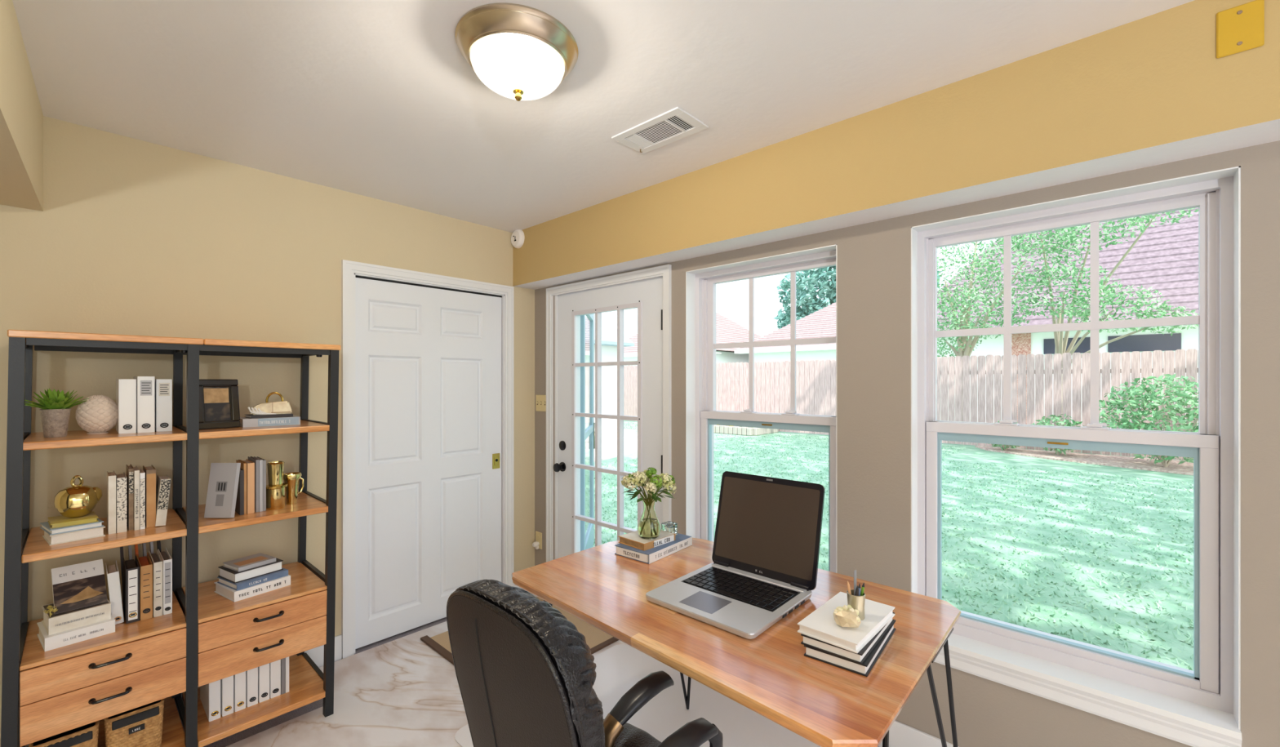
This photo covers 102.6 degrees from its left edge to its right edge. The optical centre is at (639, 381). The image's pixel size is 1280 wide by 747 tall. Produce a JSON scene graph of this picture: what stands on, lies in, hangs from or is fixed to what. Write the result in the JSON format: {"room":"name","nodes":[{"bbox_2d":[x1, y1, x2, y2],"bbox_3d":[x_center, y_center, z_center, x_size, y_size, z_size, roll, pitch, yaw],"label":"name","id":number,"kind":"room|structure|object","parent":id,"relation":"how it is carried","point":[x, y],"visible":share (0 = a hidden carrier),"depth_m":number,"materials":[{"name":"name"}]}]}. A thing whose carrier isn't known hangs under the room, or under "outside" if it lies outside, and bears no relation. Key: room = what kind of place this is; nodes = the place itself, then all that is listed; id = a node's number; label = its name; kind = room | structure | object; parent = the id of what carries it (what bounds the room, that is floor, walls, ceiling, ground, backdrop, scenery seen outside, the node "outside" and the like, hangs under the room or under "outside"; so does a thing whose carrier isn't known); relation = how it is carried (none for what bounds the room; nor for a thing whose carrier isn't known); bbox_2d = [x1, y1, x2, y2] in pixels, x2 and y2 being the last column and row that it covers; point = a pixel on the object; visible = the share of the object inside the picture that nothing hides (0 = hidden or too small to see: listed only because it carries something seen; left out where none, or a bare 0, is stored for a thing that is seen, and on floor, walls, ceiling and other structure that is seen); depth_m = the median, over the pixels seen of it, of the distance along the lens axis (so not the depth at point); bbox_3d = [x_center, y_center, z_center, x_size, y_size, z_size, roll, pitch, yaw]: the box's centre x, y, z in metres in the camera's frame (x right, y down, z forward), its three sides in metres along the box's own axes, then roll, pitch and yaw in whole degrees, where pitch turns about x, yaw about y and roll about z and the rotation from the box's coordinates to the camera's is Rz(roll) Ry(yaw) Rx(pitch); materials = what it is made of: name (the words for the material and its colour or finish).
{"room":"office","nodes":[
{"label":"office","id":0,"kind":"room"},
{"bbox_2d":[39,408,71,437],"bbox_3d":[-1.985,0.142,1.741,0.072,0.096,0.072,0,0,42],"label":"pot","id":1,"kind":"object","parent":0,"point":[55,421],"depth_m":1.72,"materials":[{"name":"ceramic"}]},
{"bbox_2d":[0,115,534,746],"bbox_3d":[-2.028,0.226,2.363,0.250,2.452,4.155,0,0,42],"label":"wall","id":2,"kind":"structure","parent":0,"point":[131,236],"depth_m":2.27,"materials":[{"name":"beige paint"}]},
{"bbox_2d":[25,634,342,746],"bbox_3d":[-2.446,1.389,1.710,0.014,0.127,2.627,0,0,42],"label":"baseboard","id":3,"kind":"structure","parent":2,"relation":"attached to","point":[317,654],"depth_m":2.61,"materials":[{"name":"white paint"}]},
{"bbox_2d":[341,259,513,658],"bbox_3d":[-1.246,0.409,3.099,0.132,2.085,1.041,0,0,42],"label":"door","id":4,"kind":"structure","parent":2,"relation":"in","point":[427,359],"depth_m":3.02,"materials":[{"name":"white paint"}]},
{"bbox_2d":[181,617,879,746],"bbox_3d":[-0.084,1.476,0.588,5.516,0.048,4.155,0,0,42],"label":"floor","id":5,"kind":"structure","parent":0,"point":[250,731],"depth_m":2.23,"materials":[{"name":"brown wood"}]},
{"bbox_2d":[0,329,341,746],"bbox_3d":[-1.788,0.647,2.046,0.483,1.610,0.939,0,0,42],"label":"bookcase","id":6,"kind":"object","parent":5,"relation":"on","point":[207,637],"visible":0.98,"depth_m":1.88,"materials":[{"name":"brown wood"}]},
{"bbox_2d":[24,387,88,437],"bbox_3d":[-1.984,0.106,1.736,0.158,0.168,0.141,0,0,-31],"label":"potted succulent","id":7,"kind":"object","parent":6,"relation":"on","point":[55,411],"visible":1,"depth_m":1.72,"materials":[{"name":"green plant"}]},
{"bbox_2d":[28,720,99,746],"bbox_3d":[-1.974,1.248,1.762,0.275,0.174,0.157,0,0,42],"label":"basket","id":8,"kind":"object","parent":6,"relation":"on","point":[86,735],"visible":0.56,"depth_m":1.71,"materials":[{"name":"brown wicker"}]},
{"bbox_2d":[42,524,105,545],"bbox_3d":[-1.972,0.524,1.785,0.170,0.032,0.128,0,0,35],"label":"book","id":9,"kind":"object","parent":6,"relation":"on","point":[75,535],"visible":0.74,"depth_m":1.74,"materials":[{"name":"white paper"}]},
{"bbox_2d":[40,518,103,534],"bbox_3d":[-1.978,0.499,1.784,0.160,0.017,0.124,0,0,32],"label":"book","id":10,"kind":"object","parent":9,"relation":"on","point":[45,526],"visible":0.67,"depth_m":1.74,"materials":[{"name":"white paper"}]},
{"bbox_2d":[48,511,98,528],"bbox_3d":[-1.980,0.483,1.791,0.140,0.014,0.110,0,0,38],"label":"book","id":11,"kind":"object","parent":10,"relation":"on","point":[55,522],"visible":0.93,"depth_m":1.76,"materials":[{"name":"yellow paper"}]},
{"bbox_2d":[53,475,102,518],"bbox_3d":[-1.978,0.403,1.800,0.107,0.146,0.107,0,0,-9],"label":"ornament","id":12,"kind":"object","parent":11,"relation":"on","point":[78,500],"visible":1,"depth_m":1.78,"materials":[{"name":"gold metal"}]},
{"bbox_2d":[36,614,115,651],"bbox_3d":[-1.974,0.862,1.795,0.191,0.043,0.163,0,0,35],"label":"book","id":13,"kind":"object","parent":6,"relation":"on","point":[48,642],"visible":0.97,"depth_m":1.74,"materials":[{"name":"white paper"}]},
{"bbox_2d":[41,600,111,635],"bbox_3d":[-1.982,0.813,1.802,0.171,0.056,0.145,0,0,35],"label":"book","id":14,"kind":"object","parent":13,"relation":"on","point":[82,616],"visible":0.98,"depth_m":1.75,"materials":[{"name":"white paper"}]},
{"bbox_2d":[43,601,109,617],"bbox_3d":[-1.982,0.785,1.803,0.153,0.001,0.139,0,0,35],"label":"print","id":15,"kind":"object","parent":14,"relation":"on","point":[103,606],"depth_m":1.76},
{"bbox_2d":[50,559,107,613],"bbox_3d":[-1.978,0.724,1.809,0.113,0.139,0.124,0,0,36],"label":"book","id":16,"kind":"object","parent":14,"relation":"on","point":[75,586],"visible":1,"depth_m":1.80,"materials":[{"name":"white paper"}]},
{"bbox_2d":[75,395,117,434],"bbox_3d":[-1.962,0.120,1.855,0.110,0.139,0.090,0,0,-43],"label":"round vase","id":17,"kind":"object","parent":6,"relation":"on","point":[98,415],"visible":0.96,"depth_m":1.83,"materials":[{"name":"beige ceramic"}]},
{"bbox_2d":[106,470,115,533],"bbox_3d":[-1.921,0.437,1.863,0.150,0.205,0.019,0,0,42],"label":"book","id":18,"kind":"object","parent":6,"relation":"on","point":[111,477],"visible":1,"depth_m":1.81,"materials":[{"name":"white paper"}]},
{"bbox_2d":[105,560,124,624],"bbox_3d":[-1.965,0.788,1.916,0.174,0.192,0.043,0,0,42],"label":"binder","id":19,"kind":"object","parent":6,"relation":"on","point":[113,577],"visible":0.87,"depth_m":1.86,"materials":[{"name":"white cardboard"}]},
{"bbox_2d":[115,471,126,533],"bbox_3d":[-1.905,0.442,1.880,0.151,0.195,0.025,0,0,42],"label":"book","id":20,"kind":"object","parent":6,"relation":"on","point":[121,479],"visible":0.9,"depth_m":1.83,"materials":[{"name":"white paper"}]},
{"bbox_2d":[115,378,136,433],"bbox_3d":[-1.934,0.091,1.928,0.204,0.197,0.046,0,0,42],"label":"binder","id":21,"kind":"object","parent":6,"relation":"on","point":[126,388],"visible":1,"depth_m":1.86,"materials":[{"name":"white cardboard"}]},
{"bbox_2d":[126,463,133,530],"bbox_3d":[-1.900,0.429,1.908,0.151,0.222,0.013,0,0,42],"label":"book","id":22,"kind":"object","parent":6,"relation":"on","point":[130,469],"visible":0.99,"depth_m":1.86,"materials":[{"name":"white paper"}]},
{"bbox_2d":[123,555,139,623],"bbox_3d":[-1.928,0.785,1.942,0.194,0.198,0.036,0,0,42],"label":"binder","id":23,"kind":"object","parent":6,"relation":"on","point":[131,567],"visible":1,"depth_m":1.88,"materials":[{"name":"grey"}]},
{"bbox_2d":[103,698,164,746],"bbox_3d":[-1.863,1.245,1.884,0.276,0.180,0.154,0,0,42],"label":"basket","id":24,"kind":"object","parent":6,"relation":"on","point":[141,726],"visible":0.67,"depth_m":1.80,"materials":[{"name":"brown wicker"}]},
{"bbox_2d":[132,465,139,530],"bbox_3d":[-1.879,0.432,1.909,0.151,0.216,0.013,0,0,42],"label":"book","id":25,"kind":"object","parent":6,"relation":"on","point":[136,471],"visible":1,"depth_m":1.86,"materials":[{"name":"white paper"}]},
{"bbox_2d":[139,467,145,528],"bbox_3d":[-1.869,0.437,1.919,0.151,0.205,0.013,0,0,42],"label":"book","id":26,"kind":"object","parent":6,"relation":"on","point":[142,474],"visible":0.81,"depth_m":1.87,"materials":[{"name":"white paper"}]},
{"bbox_2d":[133,376,155,432],"bbox_3d":[-1.898,0.086,1.960,0.214,0.207,0.046,0,0,42],"label":"binder","id":27,"kind":"object","parent":6,"relation":"on","point":[145,385],"visible":0.98,"depth_m":1.89,"materials":[{"name":"white paper"}]},
{"bbox_2d":[136,551,152,620],"bbox_3d":[-1.904,0.784,1.968,0.204,0.200,0.033,0,0,42],"label":"binder","id":28,"kind":"object","parent":6,"relation":"on","point":[145,564],"visible":0.94,"depth_m":1.90,"materials":[{"name":"orange cardboard"}]},
{"bbox_2d":[142,464,155,527],"bbox_3d":[-1.864,0.434,1.947,0.151,0.212,0.026,0,0,42],"label":"book","id":29,"kind":"object","parent":6,"relation":"on","point":[150,471],"visible":0.91,"depth_m":1.90,"materials":[{"name":"brown paper"}]},
{"bbox_2d":[148,549,162,617],"bbox_3d":[-1.883,0.782,1.992,0.204,0.204,0.025,0,0,42],"label":"binder","id":30,"kind":"object","parent":6,"relation":"on","point":[157,562],"visible":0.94,"depth_m":1.93,"materials":[{"name":"white cardboard"}]},
{"bbox_2d":[155,474,170,526],"bbox_3d":[-1.825,0.452,1.954,0.131,0.174,0.043,0,0,42],"label":"book","id":31,"kind":"object","parent":6,"relation":"on","point":[163,482],"visible":0.93,"depth_m":1.91,"materials":[{"name":"white paper"}]},
{"bbox_2d":[155,378,172,431],"bbox_3d":[-1.868,0.091,2.001,0.204,0.197,0.044,0,0,42],"label":"binder","id":32,"kind":"object","parent":6,"relation":"on","point":[163,387],"visible":0.91,"depth_m":1.94,"materials":[{"name":"white paper"}]},
{"bbox_2d":[157,547,172,614],"bbox_3d":[-1.865,0.781,2.011,0.204,0.206,0.025,0,0,42],"label":"binder","id":33,"kind":"object","parent":6,"relation":"on","point":[166,559],"visible":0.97,"depth_m":1.95,"materials":[{"name":"white paper"}]},
{"bbox_2d":[200,680,220,721],"bbox_3d":[-1.756,1.242,2.093,0.224,0.185,0.036,0,0,42],"label":"binder","id":34,"kind":"object","parent":6,"relation":"on","point":[210,693],"visible":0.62,"depth_m":2.02,"materials":[{"name":"white paper"}]},
{"bbox_2d":[199,378,240,429],"bbox_3d":[-1.693,0.091,2.052,0.050,0.197,0.142,0,0,35],"label":"picture frame","id":35,"kind":"object","parent":6,"relation":"on","point":[219,399],"visible":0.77,"depth_m":2.05,"materials":[{"name":"black wood"}]},
{"bbox_2d":[203,386,230,421],"bbox_3d":[-1.695,0.091,2.053,0.027,0.145,0.090,0,0,35],"label":"picture","id":36,"kind":"object","parent":35,"relation":"attached to","point":[216,400],"depth_m":2.05},
{"bbox_2d":[204,462,240,517],"bbox_3d":[-1.657,0.432,2.034,0.105,0.213,0.051,0,0,0],"label":"book","id":37,"kind":"object","parent":6,"relation":"on","point":[224,477],"visible":1,"depth_m":2.03,"materials":[{"name":"grey paper"}]},
{"bbox_2d":[215,481,227,506],"bbox_3d":[-1.655,0.444,2.023,0.042,0.095,0.001,0,-9,0],"label":"print","id":38,"kind":"object","parent":37,"relation":"attached to","point":[220,498],"depth_m":2.02},
{"bbox_2d":[220,675,233,716],"bbox_3d":[-1.728,1.242,2.124,0.224,0.185,0.036,0,0,42],"label":"binder","id":39,"kind":"object","parent":6,"relation":"on","point":[227,683],"visible":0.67,"depth_m":2.05,"materials":[{"name":"white cardboard"}]},
{"bbox_2d":[233,671,245,711],"bbox_3d":[-1.701,1.242,2.153,0.224,0.185,0.036,0,0,42],"label":"binder","id":40,"kind":"object","parent":6,"relation":"on","point":[239,679],"visible":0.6,"depth_m":2.08,"materials":[{"name":"white paper"}]},
{"bbox_2d":[235,467,244,515],"bbox_3d":[-1.661,0.450,2.119,0.150,0.180,0.013,0,0,42],"label":"book","id":41,"kind":"object","parent":6,"relation":"on","point":[239,508],"visible":0.68,"depth_m":2.07,"materials":[{"name":"grey paper"}]},
{"bbox_2d":[240,458,254,513],"bbox_3d":[-1.644,0.437,2.144,0.150,0.205,0.023,0,0,42],"label":"book","id":42,"kind":"object","parent":6,"relation":"on","point":[250,464],"visible":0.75,"depth_m":2.09,"materials":[{"name":"brown paper"}]},
{"bbox_2d":[245,666,257,706],"bbox_3d":[-1.674,1.242,2.183,0.224,0.185,0.036,0,0,42],"label":"binder","id":43,"kind":"object","parent":6,"relation":"on","point":[251,675],"visible":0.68,"depth_m":2.11,"materials":[{"name":"white paper"}]},
{"bbox_2d":[213,574,290,601],"bbox_3d":[-1.650,0.864,2.186,0.191,0.040,0.205,0,0,31],"label":"book","id":44,"kind":"object","parent":6,"relation":"on","point":[233,595],"visible":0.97,"depth_m":2.12,"materials":[{"name":"white paper"}]},
{"bbox_2d":[217,567,288,591],"bbox_3d":[-1.649,0.832,2.187,0.171,0.024,0.190,0,0,29],"label":"book","id":45,"kind":"object","parent":44,"relation":"on","point":[254,581],"visible":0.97,"depth_m":2.13,"materials":[{"name":"blue paper"}]},
{"bbox_2d":[217,557,283,583],"bbox_3d":[-1.661,0.799,2.190,0.150,0.040,0.178,0,0,30],"label":"book","id":46,"kind":"object","parent":45,"relation":"on","point":[228,574],"visible":0.69,"depth_m":2.14,"materials":[{"name":"grey paper"}]},
{"bbox_2d":[222,552,275,571],"bbox_3d":[-1.664,0.771,2.186,0.130,0.017,0.140,0,0,28],"label":"book","id":47,"kind":"object","parent":46,"relation":"on","point":[246,562],"visible":1,"depth_m":2.17,"materials":[{"name":"grey paper"}]},
{"bbox_2d":[233,555,267,565],"bbox_3d":[-1.652,0.763,2.175,0.058,0.001,0.105,0,0,28],"label":"print","id":48,"kind":"object","parent":47,"relation":"on","point":[255,559],"depth_m":2.17,"materials":[{"name":"brown"}]},
{"bbox_2d":[248,456,259,511],"bbox_3d":[-1.633,0.432,2.164,0.150,0.215,0.011,0,0,42],"label":"book","id":49,"kind":"object","parent":6,"relation":"on","point":[256,461],"visible":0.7,"depth_m":2.12,"materials":[{"name":"grey paper"}]},
{"bbox_2d":[253,456,262,511],"bbox_3d":[-1.625,0.433,2.173,0.150,0.213,0.011,0,0,42],"label":"book","id":50,"kind":"object","parent":6,"relation":"on","point":[260,460],"visible":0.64,"depth_m":2.12,"materials":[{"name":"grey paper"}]},
{"bbox_2d":[257,662,269,702],"bbox_3d":[-1.647,1.242,2.212,0.224,0.185,0.036,0,0,42],"label":"binder","id":51,"kind":"object","parent":6,"relation":"on","point":[263,670],"visible":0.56,"depth_m":2.14,"materials":[{"name":"white paper"}]},
{"bbox_2d":[239,415,300,427],"bbox_3d":[-1.610,0.173,2.225,0.200,0.034,0.161,0,0,-45],"label":"book","id":52,"kind":"object","parent":6,"relation":"on","point":[290,420],"visible":0.95,"depth_m":2.16,"materials":[{"name":"grey paper"}]},
{"bbox_2d":[245,413,293,418],"bbox_3d":[-1.614,0.150,2.229,0.110,0.012,0.150,0,0,40],"label":"book","id":53,"kind":"object","parent":52,"relation":"on","point":[249,415],"visible":0.86,"depth_m":2.19,"materials":[{"name":"grey paper"}]},
{"bbox_2d":[248,391,292,414],"bbox_3d":[-1.607,0.096,2.225,0.158,0.099,0.063,0,0,-42],"label":"ornament","id":54,"kind":"object","parent":53,"relation":"on","point":[282,406],"visible":1,"depth_m":2.22,"materials":[{"name":"white ceramic"}]},
{"bbox_2d":[269,659,280,697],"bbox_3d":[-1.621,1.242,2.241,0.224,0.185,0.036,0,0,42],"label":"binder","id":55,"kind":"object","parent":6,"relation":"on","point":[275,666],"visible":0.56,"depth_m":2.17,"materials":[{"name":"white cardboard"}]},
{"bbox_2d":[266,461,288,509],"bbox_3d":[-1.550,0.442,2.181,0.087,0.196,0.087,0,0,42],"label":"vase","id":56,"kind":"object","parent":6,"relation":"on","point":[276,487],"visible":0.97,"depth_m":2.16,"materials":[{"name":"gold metal"}]},
{"bbox_2d":[283,471,303,504],"bbox_3d":[-1.537,0.474,2.261,0.072,0.132,0.074,0,0,-6],"label":"pitcher","id":57,"kind":"object","parent":6,"relation":"on","point":[293,478],"visible":0.93,"depth_m":2.25,"materials":[{"name":"gold metal"}]},
{"bbox_2d":[225,591,642,746],"bbox_3d":[-0.225,1.448,0.747,4.540,0.008,3.400,0,0,42],"label":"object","id":58,"kind":"structure","parent":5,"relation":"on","point":[399,692],"depth_m":2.27,"materials":[{"name":"fabric"}]},
{"bbox_2d":[420,596,618,664],"bbox_3d":[-0.651,1.438,2.880,0.825,0.013,0.805,0,0,42],"label":"door mat","id":59,"kind":"object","parent":58,"relation":"on","point":[597,639],"visible":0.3,"depth_m":2.85,"materials":[{"name":"beige"}]},
{"bbox_2d":[446,579,722,746],"bbox_3d":[-0.114,0.935,1.225,0.575,1.007,0.568,0,0,42],"label":"office chair","id":60,"kind":"object","parent":58,"relation":"on","point":[526,673],"visible":1,"depth_m":1.00,"materials":[{"name":"black leather"}]},
{"bbox_2d":[454,644,821,746],"bbox_3d":[0.421,1.442,1.674,2.335,0.004,1.000,0,0,42],"label":"chair mat","id":61,"kind":"object","parent":58,"relation":"on","point":[620,667],"visible":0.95,"depth_m":2.26,"materials":[{"name":"white plastic"}]},
{"bbox_2d":[511,537,960,746],"bbox_3d":[0.252,1.063,1.678,1.280,0.747,0.866,0,0,42],"label":"desk","id":62,"kind":"object","parent":61,"relation":"on","point":[769,673],"visible":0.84,"depth_m":1.37,"materials":[{"name":"brown wood"}]},
{"bbox_2d":[614,528,692,564],"bbox_3d":[0.059,0.671,2.098,0.176,0.036,0.293,0,0,39],"label":"book","id":63,"kind":"object","parent":62,"relation":"on","point":[682,541],"visible":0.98,"depth_m":2.01,"materials":[{"name":"white paper"}]},
{"bbox_2d":[618,529,675,551],"bbox_3d":[0.029,0.640,2.089,0.146,0.027,0.185,0,0,44],"label":"book","id":64,"kind":"object","parent":63,"relation":"on","point":[633,539],"visible":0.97,"depth_m":2.04,"materials":[{"name":"white paper"}]},
{"bbox_2d":[637,494,660,538],"bbox_3d":[0.036,0.545,2.064,0.094,0.162,0.094,0,0,42],"label":"flower vase","id":65,"kind":"object","parent":64,"relation":"on","point":[649,526],"visible":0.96,"depth_m":2.04,"materials":[{"name":"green glass"}]},
{"bbox_2d":[620,466,676,502],"bbox_3d":[0.039,0.482,2.064,0.218,0.266,0.222,0,0,-33],"label":"flower bouquet","id":66,"kind":"object","parent":65,"relation":"in","point":[639,478],"visible":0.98,"depth_m":2.03,"materials":[{"name":"beige plant"}]},
{"bbox_2d":[645,471,825,639],"bbox_3d":[0.310,0.515,1.652,0.394,0.349,0.465,0,0,42],"label":"laptop","id":67,"kind":"object","parent":62,"relation":"on","point":[766,550],"visible":1,"depth_m":1.71,"materials":[{"name":"silver metal"}]},
{"bbox_2d":[681,566,799,612],"bbox_3d":[0.323,0.669,1.666,0.336,0.001,0.185,0,0,42],"label":"keyboard","id":68,"kind":"object","parent":67,"relation":"on","point":[765,595],"depth_m":1.65,"materials":[{"name":"black plastic"}]},
{"bbox_2d":[804,618,895,676],"bbox_3d":[0.561,0.676,1.356,0.150,0.026,0.292,0,0,38],"label":"book","id":69,"kind":"object","parent":62,"relation":"on","point":[864,669],"visible":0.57,"depth_m":1.25,"materials":[{"name":"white paper"}]},
{"bbox_2d":[800,612,894,664],"bbox_3d":[0.555,0.651,1.355,0.148,0.024,0.285,0,0,40],"label":"book","id":70,"kind":"object","parent":69,"relation":"on","point":[860,657],"visible":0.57,"depth_m":1.25,"materials":[{"name":"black paper"}]},
{"bbox_2d":[797,591,894,653],"bbox_3d":[0.549,0.628,1.353,0.150,0.022,0.272,0,0,43],"label":"book","id":71,"kind":"object","parent":70,"relation":"on","point":[820,624],"visible":0.86,"depth_m":1.30,"materials":[{"name":"white paper"}]},
{"bbox_2d":[833,604,861,627],"bbox_3d":[0.523,0.593,1.298,0.064,0.048,0.067,0,0,14],"label":"geode","id":72,"kind":"object","parent":71,"relation":"on","point":[845,615],"visible":1,"depth_m":1.28,"materials":[{"name":"beige stone"}]},
{"bbox_2d":[846,589,865,620],"bbox_3d":[0.566,0.585,1.342,0.044,0.063,0.044,0,0,-3],"label":"pencil cup","id":73,"kind":"object","parent":71,"relation":"on","point":[857,602],"visible":0.7,"depth_m":1.32,"materials":[{"name":"gold metal"}]},
{"bbox_2d":[12,0,1195,232],"bbox_3d":[-0.084,-1.060,0.588,5.516,0.120,4.155,0,0,42],"label":"ceiling","id":74,"kind":"structure","parent":0,"point":[380,100],"depth_m":1.70,"materials":[{"name":"white paint"}]},
{"bbox_2d":[0,0,43,211],"bbox_3d":[-0.849,-0.820,-0.436,5.266,0.360,1.610,0,0,42],"label":"soffit","id":75,"kind":"structure","parent":74,"relation":"attached to","point":[21,116],"depth_m":1.51,"materials":[{"name":"beige paint"}]},
{"bbox_2d":[454,3,577,101],"bbox_3d":[-0.363,-0.918,1.530,0.356,0.164,0.356,0,0,42],"label":"ceiling lamp","id":76,"kind":"object","parent":74,"relation":"attached to","point":[519,52],"visible":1,"depth_m":1.43,"materials":[{"name":"white glass"}]},
{"bbox_2d":[611,106,708,153],"bbox_3d":[0.076,-0.992,2.056,0.346,0.017,0.197,0,0,42],"label":"ceiling vent","id":77,"kind":"object","parent":74,"relation":"in","point":[675,124],"visible":1,"depth_m":2.04,"materials":[{"name":"white metal"}]},
{"bbox_2d":[512,0,1279,289],"bbox_3d":[1.147,-0.820,1.750,5.266,0.360,0.178,0,0,42],"label":"soffit","id":78,"kind":"structure","parent":74,"relation":"attached to","point":[1153,90],"depth_m":1.70,"materials":[{"name":"yellow paint"}]},
{"bbox_2d":[511,229,524,248],"bbox_3d":[-0.816,-0.945,3.400,0.124,0.124,0.034,0,0,42],"label":"smoke detector","id":79,"kind":"object","parent":78,"relation":"attached to","point":[517,237],"visible":1,"depth_m":3.38,"materials":[{"name":"white plastic"}]},
{"bbox_2d":[1216,0,1264,58],"bbox_3d":[1.512,-0.888,1.291,0.079,0.118,0.008,0,0,42],"label":"cover plate","id":80,"kind":"object","parent":78,"relation":"attached to","point":[1239,28],"visible":1,"depth_m":1.29,"materials":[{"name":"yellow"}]},
{"bbox_2d":[534,140,1279,746],"bbox_3d":[1.275,0.226,1.890,5.266,2.452,0.200,0,0,42],"label":"wall","id":81,"kind":"structure","parent":0,"point":[873,259],"depth_m":1.93,"materials":[{"name":"beige paint"}]},
{"bbox_2d":[546,264,671,561],"bbox_3d":[-0.167,0.413,3.190,1.072,2.078,0.284,0,0,42],"label":"door","id":82,"kind":"structure","parent":81,"relation":"in","point":[648,291],"depth_m":3.16,"materials":[{"name":"white paint"}]},
{"bbox_2d":[580,314,595,551],"bbox_3d":[-0.384,0.410,4.064,0.102,2.000,0.875,0,0,-1],"label":"post","id":83,"kind":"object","parent":82,"relation":"attached to","point":[587,322],"depth_m":4.03,"materials":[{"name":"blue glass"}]},
{"bbox_2d":[571,300,641,553],"bbox_3d":[-0.206,0.384,3.135,0.606,1.686,0.042,0,0,42],"label":"grille","id":84,"kind":"object","parent":82,"relation":"attached to","point":[619,306],"depth_m":3.17,"materials":[{"name":"white wood"}]},
{"bbox_2d":[685,244,836,573],"bbox_3d":[0.602,0.234,2.502,0.801,1.623,0.244,0,0,42],"label":"window","id":85,"kind":"structure","parent":81,"relation":"in","point":[701,414],"depth_m":2.70,"materials":[{"name":"white paint"}]},
{"bbox_2d":[879,720,959,746],"bbox_3d":[1.657,1.389,1.396,4.035,0.127,0.014,0,0,42],"label":"baseboard","id":86,"kind":"structure","parent":81,"relation":"attached to","point":[900,735],"depth_m":1.96,"materials":[{"name":"white paint"}]},
{"bbox_2d":[911,165,1241,746],"bbox_3d":[1.412,0.226,1.761,0.831,1.638,0.244,0,0,42],"label":"window","id":87,"kind":"structure","parent":81,"relation":"in","point":[1201,706],"depth_m":1.62,"materials":[{"name":"white paint"}]},
{"label":"outside","id":88,"kind":"structure","parent":0,"visible":0},
{"bbox_2d":[592,420,1193,670],"bbox_3d":[13.638,1.640,29.767,100.000,0.200,57.645,0,0,42],"label":"ground","id":89,"kind":"structure","parent":88,"point":[971,454],"depth_m":5.12,"materials":[{"name":"green plant"}]},
{"bbox_2d":[593,313,637,443],"bbox_3d":[-3.569,-0.610,13.888,5.800,4.300,5.300,0,0,42],"label":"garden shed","id":90,"kind":"object","parent":89,"relation":"on","point":[609,332],"visible":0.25,"depth_m":14.13,"materials":[{"name":"white"}]},
{"bbox_2d":[594,433,637,462],"bbox_3d":[-0.758,1.535,11.999,2.900,0.050,5.700,0,0,42],"label":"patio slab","id":91,"kind":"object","parent":89,"relation":"on","point":[609,450],"visible":0.23,"depth_m":11.47,"materials":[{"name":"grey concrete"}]},
{"bbox_2d":[623,312,760,365],"bbox_3d":[3.480,-1.460,31.989,9.000,6.000,9.060,0,0,42],"label":"house","id":92,"kind":"structure","parent":89,"relation":"on","point":[727,331],"depth_m":29.41,"materials":[{"name":"white"}]},
{"bbox_2d":[713,424,778,435],"bbox_3d":[2.752,1.415,15.694,2.500,0.250,1.490,0,0,42],"label":"flower bed","id":93,"kind":"object","parent":89,"relation":"on","point":[748,431],"visible":0.54,"depth_m":14.72,"materials":[{"name":"grey stone"}]},
{"bbox_2d":[734,302,835,362],"bbox_3d":[10.616,-1.310,26.828,7.500,5.700,9.060,0,0,42],"label":"house","id":94,"kind":"structure","parent":89,"relation":"on","point":[821,323],"depth_m":24.96,"materials":[{"name":"white"}]},
{"bbox_2d":[772,265,942,328],"bbox_3d":[14.203,-4.477,32.705,11.342,12.060,7.732,0,0,42],"label":"tree","id":95,"kind":"object","parent":89,"relation":"on","point":[812,304],"visible":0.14,"depth_m":33.29,"materials":[{"name":"green plant"}]},
{"bbox_2d":[623,348,1198,461],"bbox_3d":[3.675,0.450,15.914,28.033,2.120,0.060,0,0,42],"label":"wooden fence","id":96,"kind":"object","parent":89,"relation":"on","point":[1058,384],"visible":0.41,"depth_m":11.83,"materials":[{"name":"brown wood"}]},
{"bbox_2d":[937,231,1089,357],"bbox_3d":[9.025,-1.721,13.596,4.263,6.540,3.303,0,0,42],"label":"tree","id":97,"kind":"object","parent":89,"relation":"on","point":[965,345],"visible":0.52,"depth_m":13.19,"materials":[{"name":"green plant"}]},
{"bbox_2d":[937,207,1198,430],"bbox_3d":[20.101,-2.810,17.491,18.900,8.700,10.060,0,0,42],"label":"house","id":98,"kind":"structure","parent":89,"relation":"on","point":[1165,258],"depth_m":16.92,"materials":[{"name":"white"}]},
{"bbox_2d":[974,445,1193,475],"bbox_3d":[9.410,1.535,9.046,6.300,0.050,2.250,0,0,42],"label":"mulch bed","id":99,"kind":"object","parent":89,"relation":"on","point":[1186,468],"visible":0.64,"depth_m":9.81,"materials":[{"name":"brown wood"}]},
{"bbox_2d":[1031,413,1084,455],"bbox_3d":[8.541,1.091,10.474,0.977,0.874,0.944,0,0,42],"label":"leafy shrub","id":100,"kind":"object","parent":99,"relation":"on","point":[1058,451],"visible":0.24,"depth_m":10.43,"materials":[{"name":"green plant"}]},
{"bbox_2d":[1098,373,1198,466],"bbox_3d":[9.232,0.699,9.011,1.953,1.659,1.928,0,0,42],"label":"leafy shrub","id":101,"kind":"object","parent":99,"relation":"on","point":[1134,392],"visible":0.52,"depth_m":8.99,"materials":[{"name":"green plant"}]},
{"bbox_2d":[996,208,1198,354],"bbox_3d":[10.173,-1.347,11.545,2.375,5.790,3.623,0,0,-23],"label":"tree","id":102,"kind":"object","parent":89,"relation":"on","point":[1060,345],"visible":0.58,"depth_m":11.46,"materials":[{"name":"green plant"}]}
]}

